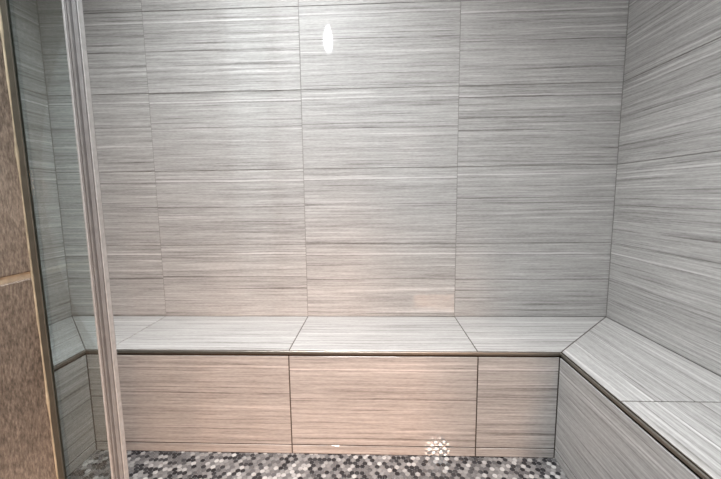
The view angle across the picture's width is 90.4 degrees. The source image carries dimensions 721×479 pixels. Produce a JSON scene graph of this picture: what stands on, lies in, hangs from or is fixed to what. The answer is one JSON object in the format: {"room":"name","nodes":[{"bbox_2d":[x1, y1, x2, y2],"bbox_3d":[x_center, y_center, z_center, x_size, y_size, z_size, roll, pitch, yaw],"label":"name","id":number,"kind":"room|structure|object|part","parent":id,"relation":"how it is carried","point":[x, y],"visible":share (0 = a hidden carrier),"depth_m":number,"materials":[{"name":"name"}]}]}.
{"room":"spa","nodes":[
{"label":"spa","id":0,"kind":"room"},
{"bbox_2d":[0,35,56,478],"bbox_3d":[-0.895,-0.375,0.409,0.808,2.490,0.178,0,7,2],"label":"wall","id":1,"kind":"structure","parent":0,"point":[26,448],"depth_m":0.50,"materials":[{"name":"ceramic"}]},
{"bbox_2d":[9,0,71,324],"bbox_3d":[-1.340,-0.429,0.895,0.120,2.490,1.120,0,7,2],"label":"wall","id":2,"kind":"structure","parent":0,"point":[24,15],"depth_m":1.41,"materials":[{"name":"tile"}]},
{"bbox_2d":[67,450,568,478],"bbox_3d":[-0.142,0.774,0.994,2.250,0.050,1.120,0,7,2],"label":"floor","id":3,"kind":"structure","parent":0,"point":[141,464],"depth_m":1.15,"materials":[{"name":"grey tile"}]},
{"bbox_2d":[49,316,720,478],"bbox_3d":[-0.140,0.568,1.058,2.248,0.382,0.940,0,7,2],"label":"shower bench","id":4,"kind":"object","parent":3,"relation":"on","point":[596,396],"visible":0.89,"depth_m":1.18,"materials":[{"name":"tile"}]},
{"bbox_3d":[-1.098,0.397,1.074,0.336,0.022,0.938,0,7,2],"label":"seat","id":5,"kind":"part","parent":4,"relation":"part of","materials":[{"name":"tile"}]},
{"bbox_3d":[-0.931,0.411,0.902,0.010,0.012,0.606,0,7,2],"label":"edge trim","id":6,"kind":"part","parent":4,"relation":"part of","materials":[{"name":"brown metal"}]},
{"bbox_3d":[-0.143,0.369,1.166,1.565,0.012,0.010,0,7,2],"label":"edge trim","id":7,"kind":"part","parent":4,"relation":"part of","materials":[{"name":"brown metal"}]},
{"bbox_3d":[-0.131,0.353,1.337,2.248,0.022,0.335,0,7,2],"label":"seat","id":8,"kind":"part","parent":4,"relation":"part of","materials":[{"name":"tile"}]},
{"bbox_3d":[0.623,0.400,0.839,0.010,0.012,0.606,0,7,2],"label":"edge trim","id":9,"kind":"part","parent":4,"relation":"part of","materials":[{"name":"brown metal"}]},
{"bbox_3d":[0.807,0.383,0.997,0.346,0.022,0.937,0,7,2],"label":"seat","id":10,"kind":"part","parent":4,"relation":"part of","materials":[{"name":"tile"}]},
{"bbox_3d":[0.087,0.779,0.510,1.130,0.150,0.178,0,7,2],"label":"curb","id":11,"kind":"object","parent":3,"relation":"on","visible":0},
{"bbox_2d":[0,0,128,478],"bbox_3d":[-0.431,-0.268,0.488,0.111,1.952,0.017,0,7,2],"label":"door frame","id":12,"kind":"structure","parent":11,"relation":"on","point":[73,16],"depth_m":0.52,"materials":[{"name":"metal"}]},
{"bbox_2d":[36,0,628,316],"bbox_3d":[-0.132,-0.512,1.462,2.450,2.490,0.120,0,7,2],"label":"wall","id":13,"kind":"structure","parent":0,"point":[416,158],"depth_m":1.42,"materials":[{"name":"tile"}]},
{"bbox_2d":[606,0,720,376],"bbox_3d":[1.028,-0.446,0.799,0.120,2.490,1.120,0,7,2],"label":"wall","id":14,"kind":"structure","parent":0,"point":[664,287],"depth_m":1.13,"materials":[{"name":"tile"}]}
]}

